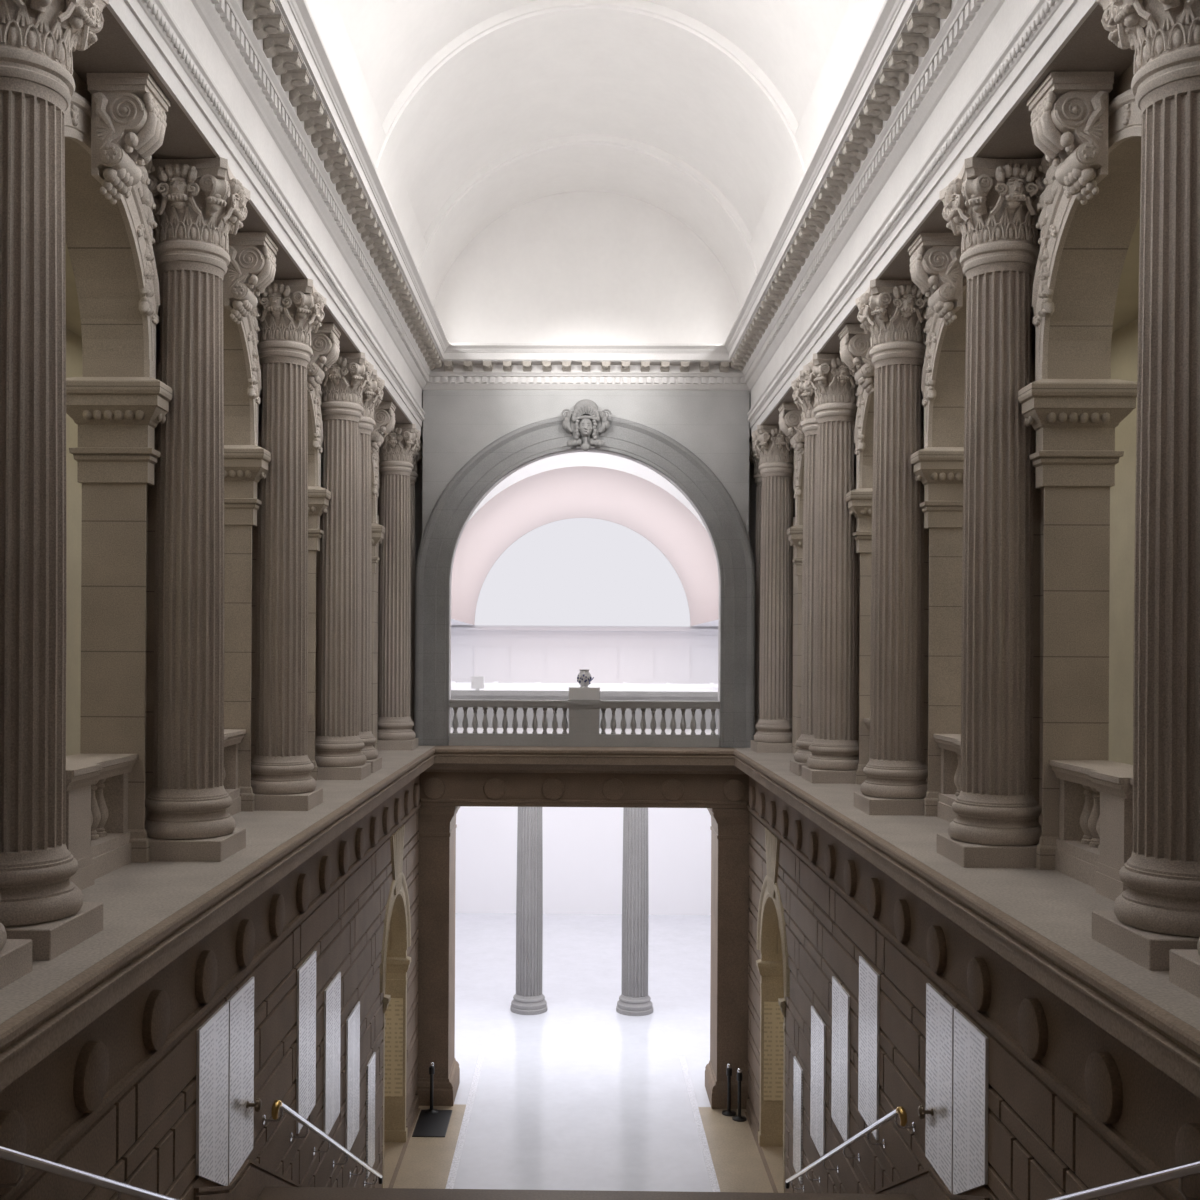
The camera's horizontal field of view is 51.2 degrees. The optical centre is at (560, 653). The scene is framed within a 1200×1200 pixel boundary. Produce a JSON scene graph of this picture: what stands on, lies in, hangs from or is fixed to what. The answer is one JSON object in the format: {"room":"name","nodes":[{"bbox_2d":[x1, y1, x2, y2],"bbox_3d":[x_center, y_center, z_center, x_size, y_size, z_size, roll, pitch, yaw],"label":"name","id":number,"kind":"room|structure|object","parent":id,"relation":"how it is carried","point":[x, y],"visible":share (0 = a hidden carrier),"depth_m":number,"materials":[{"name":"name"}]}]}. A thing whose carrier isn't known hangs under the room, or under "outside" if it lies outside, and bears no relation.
{"room":"museum grand staircase","nodes":[
{"label":"museum grand staircase","id":0,"kind":"room"},
{"bbox_2d":[65,241,81,337],"bbox_3d":[-5.929,-4.833,13.888,2.840,0.200,27.600,0,0,1],"label":"ceiling","id":1,"kind":"structure","parent":0,"point":[73,320],"depth_m":16.79,"materials":[{"name":"paint"}]},
{"bbox_2d":[66,328,81,755],"bbox_3d":[-7.367,-1.440,13.908,0.200,6.800,27.600,0,0,1],"label":"wall","id":2,"kind":"structure","parent":0,"point":[73,341],"depth_m":18.47,"materials":[{"name":"paint"}]},
{"bbox_2d":[15,810,418,1199],"bbox_3d":[-3.664,6.435,12.954,1.060,6.350,27.800,0,0,1],"label":"wall","id":3,"kind":"structure","parent":0,"point":[366,930],"depth_m":15.43,"materials":[{"name":"brown stone"}]},
{"bbox_2d":[0,1144,179,1199],"bbox_3d":[-3.168,2.990,7.261,0.240,3.755,6.900,0,0,1],"label":"handrail","id":4,"kind":"object","parent":3,"relation":"attached to","point":[8,1154],"visible":1,"depth_m":7.79,"materials":[{"name":"silver metal"}]},
{"bbox_2d":[0,775,420,1199],"bbox_3d":[-3.314,2.897,12.999,0.380,0.770,27.900,0,0,1],"label":"trim","id":5,"kind":"structure","parent":3,"relation":"attached to","point":[45,1110],"depth_m":9.95,"materials":[{"name":"brown stone"}]},
{"bbox_2d":[196,1002,228,1185],"bbox_3d":[-3.217,4.235,11.560,0.028,1.785,0.925,0,0,1],"label":"marble panel","id":6,"kind":"object","parent":3,"relation":"attached to","point":[212,1040],"visible":0.93,"depth_m":11.51,"materials":[{"name":"white stone"}]},
{"bbox_2d":[0,748,434,1090],"bbox_3d":[-5.257,2.236,13.578,4.870,0.530,29.000,0,0,1],"label":"trim","id":7,"kind":"structure","parent":3,"relation":"attached to","point":[32,1034],"depth_m":8.99,"materials":[{"name":"stone"}]},
{"bbox_2d":[227,977,261,1184],"bbox_3d":[-3.130,4.238,12.516,0.175,1.780,0.900,0,0,1],"label":"marble panel","id":8,"kind":"object","parent":3,"relation":"attached to","point":[241,1004],"depth_m":12.48,"materials":[{"name":"white stone"}]},
{"bbox_2d":[296,951,315,1133],"bbox_3d":[-3.162,4.798,15.557,0.028,1.970,0.980,0,0,1],"label":"marble panel","id":9,"kind":"object","parent":3,"relation":"attached to","point":[306,974],"visible":1,"depth_m":15.48,"materials":[{"name":"white stone"}]},
{"bbox_2d":[194,1095,418,1199],"bbox_3d":[-3.216,6.407,12.797,0.080,9.450,27.500,0,0,1],"label":"baseboard","id":10,"kind":"structure","parent":3,"relation":"attached to","point":[252,1177],"depth_m":12.78,"materials":[{"name":"brown stone"}]},
{"bbox_2d":[262,1100,382,1186],"bbox_3d":[-3.050,6.668,16.775,0.240,3.870,7.170,0,0,1],"label":"handrail","id":11,"kind":"object","parent":3,"relation":"attached to","point":[277,1104],"visible":1,"depth_m":15.41,"materials":[{"name":"silver metal"}]},
{"bbox_2d":[323,972,340,1134],"bbox_3d":[-3.142,5.498,17.202,0.028,1.990,1.030,0,0,1],"label":"marble panel","id":12,"kind":"object","parent":3,"relation":"attached to","point":[332,993],"visible":0.93,"depth_m":17.12,"materials":[{"name":"white stone"}]},
{"bbox_2d":[345,1001,359,1156],"bbox_3d":[-3.124,6.358,18.792,0.028,1.990,1.010,0,0,1],"label":"marble panel","id":13,"kind":"object","parent":3,"relation":"attached to","point":[353,1021],"visible":0.93,"depth_m":18.70,"materials":[{"name":"white stone"}]},
{"bbox_2d":[366,1052,375,1178],"bbox_3d":[-3.106,7.528,20.452,0.028,1.810,0.710,0,0,1],"label":"marble panel","id":14,"kind":"object","parent":3,"relation":"attached to","point":[370,1084],"visible":0.93,"depth_m":20.34,"materials":[{"name":"white stone"}]},
{"bbox_2d":[384,998,402,1096],"bbox_3d":[-3.302,7.747,24.621,0.380,1.930,0.025,0,0,1],"label":"plaque","id":15,"kind":"object","parent":3,"relation":"attached to","point":[394,1012],"visible":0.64,"depth_m":24.61,"materials":[{"name":"beige stone"}]},
{"bbox_2d":[0,746,433,1023],"bbox_3d":[-5.145,1.976,13.616,4.490,0.012,29.080,0,0,1],"label":"ledge","id":16,"kind":"structure","parent":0,"point":[135,897],"depth_m":10.72,"materials":[{"name":"stone"}]},
{"bbox_2d":[0,894,31,988],"bbox_3d":[-3.742,-1.378,7.368,1.035,6.715,1.035,0,0,-6],"label":"fluted column","id":17,"kind":"structure","parent":16,"relation":"on","point":[15,954],"depth_m":7.57,"materials":[{"name":"stone"}]},
{"bbox_2d":[0,0,108,960],"bbox_3d":[-3.725,-1.378,8.533,1.035,6.715,1.035,0,0,-6],"label":"fluted column","id":18,"kind":"structure","parent":16,"relation":"on","point":[40,903],"depth_m":8.31,"materials":[{"name":"stone"}]},
{"bbox_2d":[65,753,137,889],"bbox_3d":[-4.273,1.460,10.465,0.640,1.032,2.830,0,0,1],"label":"balustrade","id":19,"kind":"object","parent":16,"relation":"on","point":[97,836],"visible":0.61,"depth_m":11.22,"materials":[{"name":"stone"}]},
{"bbox_2d":[145,157,249,861],"bbox_3d":[-3.669,-1.378,12.381,1.035,6.715,1.035,0,0,-6],"label":"fluted column","id":20,"kind":"structure","parent":16,"relation":"on","point":[198,202],"depth_m":12.11,"materials":[{"name":"stone"}]},
{"bbox_2d":[224,729,245,815],"bbox_3d":[-4.217,1.461,14.312,0.640,1.032,2.830,0,0,1],"label":"balustrade","id":21,"kind":"object","parent":16,"relation":"on","point":[232,737],"visible":0.02,"depth_m":15.61,"materials":[{"name":"stone"}]},
{"bbox_2d":[251,278,325,810],"bbox_3d":[-3.614,-1.377,16.228,1.035,6.715,1.035,0,0,-6],"label":"fluted column","id":22,"kind":"structure","parent":16,"relation":"on","point":[289,310],"depth_m":15.95,"materials":[{"name":"stone"}]},
{"bbox_2d":[315,352,373,779],"bbox_3d":[-3.558,-1.377,20.076,1.035,6.715,1.035,0,0,8],"label":"fluted column","id":23,"kind":"structure","parent":16,"relation":"on","point":[339,745],"depth_m":19.80,"materials":[{"name":"stone"}]},
{"bbox_2d":[359,369,384,772],"bbox_3d":[-3.541,-1.377,21.241,1.035,6.715,1.035,0,0,8],"label":"fluted column","id":24,"kind":"structure","parent":16,"relation":"on","point":[373,397],"depth_m":21.07,"materials":[{"name":"stone"}]},
{"bbox_2d":[377,424,420,749],"bbox_3d":[-3.470,-1.377,26.153,1.035,6.715,1.035,0,0,-6],"label":"fluted column","id":25,"kind":"structure","parent":16,"relation":"on","point":[395,724],"depth_m":25.88,"materials":[{"name":"stone"}]},
{"bbox_2d":[410,439,422,730],"bbox_3d":[-3.530,-1.377,27.544,1.035,6.715,1.035,0,0,8],"label":"fluted column","id":26,"kind":"structure","parent":16,"relation":"on","point":[418,455],"depth_m":27.39,"materials":[{"name":"stone"}]},
{"bbox_2d":[64,70,384,862],"bbox_3d":[-4.015,-2.322,14.410,1.400,8.600,27.700,0,0,1],"label":"wall","id":27,"kind":"structure","parent":0,"point":[117,405],"depth_m":11.88,"materials":[{"name":"stone"}]},
{"bbox_2d":[87,73,169,204],"bbox_3d":[-3.599,-4.267,10.458,0.525,0.933,0.564,0,0,1],"label":"keystone","id":28,"kind":"object","parent":27,"relation":"attached to","point":[128,116],"visible":1,"depth_m":10.25,"materials":[{"name":"stone"}]},
{"bbox_2d":[224,232,277,323],"bbox_3d":[-3.543,-4.267,14.305,0.525,0.933,0.564,0,0,1],"label":"keystone","id":29,"kind":"object","parent":27,"relation":"attached to","point":[251,267],"visible":0.98,"depth_m":14.09,"materials":[{"name":"stone"}]},
{"bbox_2d":[72,0,448,440],"bbox_3d":[-3.305,-5.658,15.560,1.570,1.840,27.020,0,0,1],"label":"trim","id":30,"kind":"structure","parent":27,"relation":"attached to","point":[255,85],"depth_m":13.93,"materials":[{"name":"white stone"}]},
{"bbox_2d":[307,323,340,393],"bbox_3d":[-3.487,-4.267,18.153,0.525,0.933,0.564,0,0,1],"label":"keystone","id":31,"kind":"object","parent":27,"relation":"attached to","point":[325,343],"visible":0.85,"depth_m":17.94,"materials":[{"name":"stone"}]},
{"bbox_2d":[371,401,395,453],"bbox_3d":[-3.407,-4.266,23.698,0.525,0.933,0.564,0,0,1],"label":"keystone","id":32,"kind":"object","parent":27,"relation":"attached to","point":[384,415],"visible":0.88,"depth_m":23.48,"materials":[{"name":"stone"}]},
{"bbox_2d":[417,806,459,1105],"bbox_3d":[-2.641,6.431,27.317,0.790,6.370,1.448,0,0,1],"label":"wall","id":33,"kind":"structure","parent":0,"point":[437,824],"depth_m":26.67,"materials":[{"name":"brown stone"}]},
{"bbox_2d":[420,772,748,807],"bbox_3d":[0.503,2.898,27.267,9.800,0.730,1.456,0,0,1],"label":"trim","id":34,"kind":"structure","parent":33,"relation":"on","point":[485,789],"depth_m":26.58,"materials":[{"name":"brown stone"}]},
{"bbox_2d":[451,619,471,624],"bbox_3d":[-5.840,-1.182,40.039,5.100,0.200,12.700,0,0,1],"label":"ceiling","id":35,"kind":"structure","parent":0,"point":[453,622],"depth_m":43.78,"materials":[{"name":"white paint"}]},
{"bbox_2d":[384,913,782,1192],"bbox_3d":[0.559,9.781,33.745,18.000,0.304,27.500,0,0,1],"label":"floor","id":36,"kind":"structure","parent":0,"point":[580,1093],"depth_m":28.32,"materials":[{"name":"stone"}]},
{"bbox_2d":[412,1110,451,1136],"bbox_3d":[-2.618,9.602,25.590,0.660,0.020,1.440,0,0,1],"label":"floor mat","id":37,"kind":"object","parent":36,"relation":"on","point":[427,1125],"visible":1,"depth_m":25.48,"materials":[{"name":"black rubber"}]},
{"bbox_2d":[424,1062,438,1113],"bbox_3d":[-2.706,9.084,26.221,0.300,1.060,0.300,0,0,1],"label":"stanchion","id":38,"kind":"object","parent":37,"relation":"on","point":[431,1110],"visible":1,"depth_m":26.18,"materials":[{"name":"black metal"}]},
{"bbox_2d":[510,807,546,1014],"bbox_3d":[-0.839,6.110,33.815,1.000,7.031,1.000,0,0,1],"label":"column","id":39,"kind":"structure","parent":36,"relation":"on","point":[528,999],"depth_m":33.54,"materials":[{"name":"stone"}]},
{"bbox_2d":[616,808,652,1015],"bbox_3d":[2.020,6.126,33.774,1.000,7.031,1.000,0,0,1],"label":"column","id":40,"kind":"structure","parent":36,"relation":"on","point":[634,999],"depth_m":33.48,"materials":[{"name":"stone"}]},
{"bbox_2d":[722,1063,735,1115],"bbox_3d":[3.535,9.119,26.231,0.300,1.060,0.300,0,0,1],"label":"stanchion","id":41,"kind":"object","parent":36,"relation":"on","point":[728,1112],"visible":1,"depth_m":26.20,"materials":[{"name":"black metal"}]},
{"bbox_2d":[732,1068,746,1121],"bbox_3d":[3.710,9.120,25.928,0.300,1.060,0.300,0,0,1],"label":"stanchion","id":42,"kind":"object","parent":36,"relation":"on","point":[738,1118],"visible":1,"depth_m":25.90,"materials":[{"name":"black metal"}]},
{"bbox_2d":[451,518,717,914],"bbox_3d":[0.786,1.819,46.363,18.000,15.630,0.460,0,0,1],"label":"wall","id":43,"kind":"structure","parent":0,"point":[583,846],"depth_m":46.29,"materials":[{"name":"white paint"}]},
{"bbox_2d":[475,518,689,625],"bbox_3d":[0.811,-3.036,46.203,7.960,3.980,0.060,0,0,1],"label":"window","id":44,"kind":"structure","parent":43,"relation":"in","point":[574,571],"depth_m":46.18,"materials":[{"name":"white glass"}]},
{"bbox_2d":[451,727,717,733],"bbox_3d":[0.561,2.303,31.045,18.000,0.600,6.100,0,0,1],"label":"floor","id":45,"kind":"structure","parent":0,"point":[459,729],"depth_m":32.59,"materials":[{"name":"white stone"}]},
{"bbox_2d":[451,690,717,728],"bbox_3d":[0.607,1.503,33.845,17.800,1.000,0.360,0,0,1],"label":"stone parapet","id":46,"kind":"object","parent":45,"relation":"on","point":[455,694],"visible":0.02,"depth_m":33.71,"materials":[{"name":"grey stone"}]},
{"bbox_2d":[471,676,483,689],"bbox_3d":[-2.249,0.797,33.886,0.340,0.380,0.120,0,0,1],"label":"box","id":47,"kind":"object","parent":46,"relation":"on","point":[477,682],"visible":1,"depth_m":33.83,"materials":[{"name":"white"}]},
{"bbox_2d":[414,390,755,747],"bbox_3d":[0.536,-2.297,27.535,9.800,8.600,1.320,0,0,1],"label":"wall","id":48,"kind":"structure","parent":0,"point":[697,441],"depth_m":26.97,"materials":[{"name":"grey stone"}]},
{"bbox_2d":[424,745,745,773],"bbox_3d":[0.505,2.268,27.110,7.600,0.530,1.770,0,0,1],"label":"trim","id":49,"kind":"structure","parent":48,"relation":"attached to","point":[507,759],"depth_m":26.27,"materials":[{"name":"stone"}]},
{"bbox_2d":[449,699,719,746],"bbox_3d":[0.510,1.498,27.215,5.850,1.010,0.430,0,0,1],"label":"balcony balustrade","id":50,"kind":"object","parent":49,"relation":"on","point":[583,714],"visible":1,"depth_m":27.06,"materials":[{"name":"grey stone"}]},
{"bbox_2d":[569,687,599,699],"bbox_3d":[0.514,0.861,27.245,0.670,0.260,0.380,0,0,1],"label":"plinth","id":51,"kind":"object","parent":50,"relation":"on","point":[575,693],"visible":1,"depth_m":27.05,"materials":[{"name":"white stone"}]},
{"bbox_2d":[577,669,593,687],"bbox_3d":[0.514,0.534,27.240,0.338,0.390,0.338,0,0,-25],"label":"porcelain vase","id":52,"kind":"object","parent":50,"relation":"on","point":[584,677],"visible":1,"depth_m":27.14,"materials":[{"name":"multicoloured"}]},
{"bbox_2d":[422,343,750,393],"bbox_3d":[0.547,-6.127,26.820,7.700,0.860,0.950,0,0,1],"label":"trim","id":53,"kind":"structure","parent":48,"relation":"attached to","point":[466,366],"depth_m":26.74,"materials":[{"name":"white stone"}]},
{"bbox_2d":[562,399,611,450],"bbox_3d":[0.552,-4.897,26.682,1.072,1.120,0.473,0,0,1],"label":"keystone","id":54,"kind":"object","parent":48,"relation":"attached to","point":[585,422],"visible":1,"depth_m":26.64,"materials":[{"name":"grey stone"}]},
{"bbox_2d":[451,466,718,625],"bbox_3d":[0.720,-3.046,39.944,8.000,4.000,12.700,0,0,1],"label":"vault","id":55,"kind":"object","parent":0,"point":[633,502],"visible":0.86,"depth_m":38.94,"materials":[{"name":"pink paint"}]},
{"bbox_2d":[257,1187,915,1199],"bbox_3d":[0.266,6.415,12.187,6.890,8.519,16.980,0,0,1],"label":"floor","id":56,"kind":"structure","parent":0,"point":[268,1193],"depth_m":13.16,"materials":[{"name":"stone"}]},
{"bbox_2d":[433,191,740,343],"bbox_3d":[0.563,-8.299,27.095,7.200,3.604,0.200,0,0,1],"label":"wall","id":57,"kind":"structure","parent":0,"point":[578,266],"depth_m":26.99,"materials":[{"name":"paint"}]},
{"bbox_2d":[469,452,706,530],"bbox_3d":[0.592,-4.022,30.745,18.000,5.950,5.700,0,0,1],"label":"wall","id":58,"kind":"structure","parent":0,"point":[592,459],"depth_m":33.59,"materials":[{"name":"white paint"}]},
{"bbox_2d":[306,0,884,307],"bbox_3d":[0.380,-8.323,14.497,6.900,3.550,25.000,0,0,1],"label":"ceiling","id":59,"kind":"structure","parent":0,"point":[712,115],"depth_m":20.71,"materials":[{"name":"paint"}]},
{"bbox_2d":[694,619,718,625],"bbox_3d":[7.259,-1.110,39.849,5.100,0.200,12.700,0,0,1],"label":"ceiling","id":60,"kind":"structure","parent":0,"point":[715,622],"depth_m":43.23,"materials":[{"name":"white paint"}]},
{"bbox_2d":[705,808,749,1108],"bbox_3d":[3.609,6.465,27.226,0.790,6.370,1.448,0,0,1],"label":"wall","id":61,"kind":"structure","parent":0,"point":[729,827],"depth_m":26.58,"materials":[{"name":"brown stone"}]},
{"bbox_2d":[747,812,1170,1199],"bbox_3d":[4.215,6.478,12.840,1.060,6.350,27.800,0,0,1],"label":"wall","id":62,"kind":"structure","parent":0,"point":[803,933],"depth_m":15.98,"materials":[{"name":"brown stone"}]},
{"bbox_2d":[764,1002,783,1100],"bbox_3d":[4.177,7.788,24.513,0.380,1.930,0.025,0,0,1],"label":"plaque","id":63,"kind":"object","parent":62,"relation":"attached to","point":[773,1016],"visible":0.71,"depth_m":24.50,"materials":[{"name":"beige stone"}]},
{"bbox_2d":[793,1056,802,1183],"bbox_3d":[3.863,7.566,20.351,0.028,1.810,0.710,0,0,1],"label":"marble panel","id":64,"kind":"object","parent":62,"relation":"attached to","point":[798,1071],"visible":0.93,"depth_m":20.29,"materials":[{"name":"white stone"}]},
{"bbox_2d":[810,1006,825,1156],"bbox_3d":[3.845,6.396,18.691,0.028,1.990,1.010,0,0,1],"label":"marble panel","id":65,"kind":"object","parent":62,"relation":"attached to","point":[818,1027],"visible":0.93,"depth_m":18.59,"materials":[{"name":"white stone"}]},
{"bbox_2d":[831,976,849,1141],"bbox_3d":[3.827,5.536,17.101,0.028,1.990,1.030,0,0,1],"label":"marble panel","id":66,"kind":"object","parent":62,"relation":"attached to","point":[840,997],"visible":0.93,"depth_m":17.01,"materials":[{"name":"white stone"}]},
{"bbox_2d":[785,1106,915,1191],"bbox_3d":[3.709,6.705,16.677,0.240,3.870,7.170,0,0,1],"label":"handrail","id":67,"kind":"object","parent":62,"relation":"attached to","point":[899,1111],"visible":1,"depth_m":15.31,"materials":[{"name":"silver metal"}]},
{"bbox_2d":[746,1099,989,1199],"bbox_3d":[3.763,6.446,12.696,0.080,9.450,27.500,0,0,1],"label":"baseboard","id":68,"kind":"structure","parent":62,"relation":"attached to","point":[925,1184],"depth_m":12.96,"materials":[{"name":"brown stone"}]},
{"bbox_2d":[858,956,879,1139],"bbox_3d":[3.807,4.836,15.456,0.028,1.970,0.980,0,0,1],"label":"marble panel","id":69,"kind":"object","parent":62,"relation":"attached to","point":[869,979],"visible":1,"depth_m":15.38,"materials":[{"name":"white stone"}]},
{"bbox_2d":[918,983,954,1193],"bbox_3d":[3.692,4.275,12.417,0.175,1.780,0.900,0,0,1],"label":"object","id":70,"kind":"object","parent":62,"relation":"attached to","point":[939,1011],"depth_m":12.37,"materials":[{"name":"white stone"}]},
{"bbox_2d":[953,1008,988,1194],"bbox_3d":[3.752,4.273,11.459,0.028,1.785,0.925,0,0,1],"label":"marble panel","id":71,"kind":"object","parent":62,"relation":"attached to","point":[971,1046],"visible":0.93,"depth_m":11.43,"materials":[{"name":"white stone"}]},
{"bbox_2d":[747,776,1199,1199],"bbox_3d":[3.905,2.937,12.895,0.380,0.770,27.900,0,0,1],"label":"frieze","id":72,"kind":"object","parent":62,"relation":"attached to","point":[1146,1115],"depth_m":9.91,"materials":[{"name":"brown stone"}]},
{"bbox_2d":[1045,1160,1199,1199],"bbox_3d":[3.592,3.027,7.163,0.240,3.755,6.900,0,0,1],"label":"handrail","id":73,"kind":"object","parent":62,"relation":"attached to","point":[1178,1172],"visible":1,"depth_m":7.51,"materials":[{"name":"silver metal"}]},
{"bbox_2d":[787,62,1141,869],"bbox_3d":[4.704,-2.274,14.284,1.400,8.600,27.700,0,0,1],"label":"wall","id":74,"kind":"structure","parent":0,"point":[1073,406],"depth_m":11.76,"materials":[{"name":"stone"}]},
{"bbox_2d":[778,402,804,455],"bbox_3d":[4.387,-4.223,23.581,0.525,0.933,0.564,0,0,1],"label":"keystone","id":75,"kind":"object","parent":74,"relation":"attached to","point":[790,416],"visible":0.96,"depth_m":23.36,"materials":[{"name":"stone"}]},
{"bbox_2d":[838,324,874,394],"bbox_3d":[4.307,-4.224,18.036,0.525,0.933,0.564,0,0,1],"label":"keystone","id":76,"kind":"object","parent":74,"relation":"attached to","point":[855,345],"visible":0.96,"depth_m":17.83,"materials":[{"name":"stone"}]},
{"bbox_2d":[724,0,1134,441],"bbox_3d":[4.064,-5.618,15.453,1.570,1.840,27.020,0,0,1],"label":"trim","id":77,"kind":"structure","parent":74,"relation":"attached to","point":[933,86],"depth_m":13.80,"materials":[{"name":"white stone"}]},
{"bbox_2d":[908,233,962,325],"bbox_3d":[4.251,-4.224,14.188,0.525,0.933,0.564,0,0,1],"label":"keystone","id":78,"kind":"object","parent":74,"relation":"attached to","point":[935,266],"visible":0.99,"depth_m":13.97,"materials":[{"name":"stone"}]},
{"bbox_2d":[734,750,1199,1097],"bbox_3d":[5.872,2.297,13.416,4.870,0.530,29.000,0,0,1],"label":"trim","id":79,"kind":"structure","parent":74,"relation":"attached to","point":[1158,1036],"depth_m":9.01,"materials":[{"name":"stone"}]},
{"bbox_2d":[1027,72,1113,204],"bbox_3d":[4.195,-4.224,10.341,0.525,0.933,0.564,0,0,1],"label":"keystone","id":80,"kind":"object","parent":74,"relation":"attached to","point":[1070,110],"visible":1,"depth_m":10.14,"materials":[{"name":"stone"}]},
{"bbox_2d":[734,748,1199,1030],"bbox_3d":[5.764,2.036,13.458,4.490,0.012,29.080,0,0,1],"label":"ledge","id":81,"kind":"structure","parent":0,"point":[1059,907],"depth_m":10.59,"materials":[{"name":"stone"}]},
{"bbox_2d":[749,439,761,733],"bbox_3d":[4.590,-1.332,27.426,1.035,6.715,1.035,0,0,-6],"label":"fluted column","id":82,"kind":"structure","parent":81,"relation":"on","point":[754,458],"depth_m":27.29,"materials":[{"name":"stone"}]},
{"bbox_2d":[751,425,793,752],"bbox_3d":[4.489,-1.333,26.038,1.035,6.715,1.035,0,0,-6],"label":"fluted column","id":83,"kind":"structure","parent":81,"relation":"on","point":[774,725],"depth_m":25.77,"materials":[{"name":"stone"}]},
{"bbox_2d":[790,370,817,775],"bbox_3d":[4.418,-1.333,21.125,1.035,6.715,1.035,0,0,-6],"label":"fluted column","id":84,"kind":"structure","parent":81,"relation":"on","point":[802,397],"depth_m":20.96,"materials":[{"name":"stone"}]},
{"bbox_2d":[802,353,858,783],"bbox_3d":[4.401,-1.333,19.960,1.035,6.715,1.035,0,0,-6],"label":"fluted column","id":85,"kind":"structure","parent":81,"relation":"on","point":[834,759],"depth_m":19.69,"materials":[{"name":"stone"}]},
{"bbox_2d":[863,718,869,778],"bbox_3d":[4.918,1.511,18.029,0.640,1.032,2.830,0,0,1],"label":"balustrade","id":86,"kind":"object","parent":81,"relation":"on","point":[866,720],"visible":0.02,"depth_m":19.36,"materials":[{"name":"stone"}]},
{"bbox_2d":[853,279,927,815],"bbox_3d":[4.346,-1.334,16.113,1.035,6.715,1.035,0,0,8],"label":"fluted column","id":87,"kind":"structure","parent":81,"relation":"on","point":[893,311],"depth_m":15.84,"materials":[{"name":"stone"}]},
{"bbox_2d":[933,734,960,822],"bbox_3d":[4.862,1.511,14.181,0.640,1.032,2.830,0,0,1],"label":"balustrade","id":88,"kind":"object","parent":81,"relation":"on","point":[950,744],"visible":0.07,"depth_m":15.41,"materials":[{"name":"stone"}]},
{"bbox_2d":[937,157,1044,867],"bbox_3d":[4.290,-1.334,12.265,1.035,6.715,1.035,0,0,8],"label":"fluted column","id":89,"kind":"structure","parent":81,"relation":"on","point":[992,203],"depth_m":11.99,"materials":[{"name":"stone"}]},
{"bbox_2d":[1049,760,1132,900],"bbox_3d":[4.806,1.510,10.333,0.640,1.032,2.830,0,0,1],"label":"balustrade","id":90,"kind":"object","parent":81,"relation":"on","point":[1095,840],"visible":0.57,"depth_m":11.01,"materials":[{"name":"stone"}]},
{"bbox_2d":[1092,0,1199,970],"bbox_3d":[4.234,-1.334,8.418,1.035,6.715,1.035,0,0,8],"label":"fluted column","id":91,"kind":"structure","parent":81,"relation":"on","point":[1158,912],"depth_m":8.23,"materials":[{"name":"stone"}]},
{"bbox_2d":[1169,937,1199,997],"bbox_3d":[4.217,-1.334,7.253,1.035,6.715,1.035,0,0,8],"label":"fluted column","id":92,"kind":"structure","parent":81,"relation":"on","point":[1184,965],"depth_m":7.52,"materials":[{"name":"stone"}]},
{"bbox_2d":[1109,318,1137,764],"bbox_3d":[8.031,-1.356,13.685,0.200,6.800,27.600,0,0,1],"label":"wall","id":93,"kind":"structure","parent":0,"point":[1124,342],"depth_m":17.76,"materials":[{"name":"paint"}]},
{"bbox_2d":[1112,217,1139,332],"bbox_3d":[6.630,-4.764,13.706,2.840,0.200,27.600,0,0,1],"label":"ceiling","id":94,"kind":"structure","parent":0,"point":[1127,300],"depth_m":15.94,"materials":[{"name":"paint"}]},
{"bbox_3d":[0.775,2.304,45.743,18.000,0.600,1.100,0,0,1],"label":"floor","id":95,"kind":"structure","parent":0,"visible":0},
{"bbox_2d":[451,681,717,691],"bbox_3d":[0.769,1.504,45.074,17.800,1.000,0.200,0,0,1],"label":"balcony railing","id":96,"kind":"object","parent":95,"relation":"on","point":[538,686],"visible":0.18,"depth_m":45.01,"materials":[{"name":"white"}]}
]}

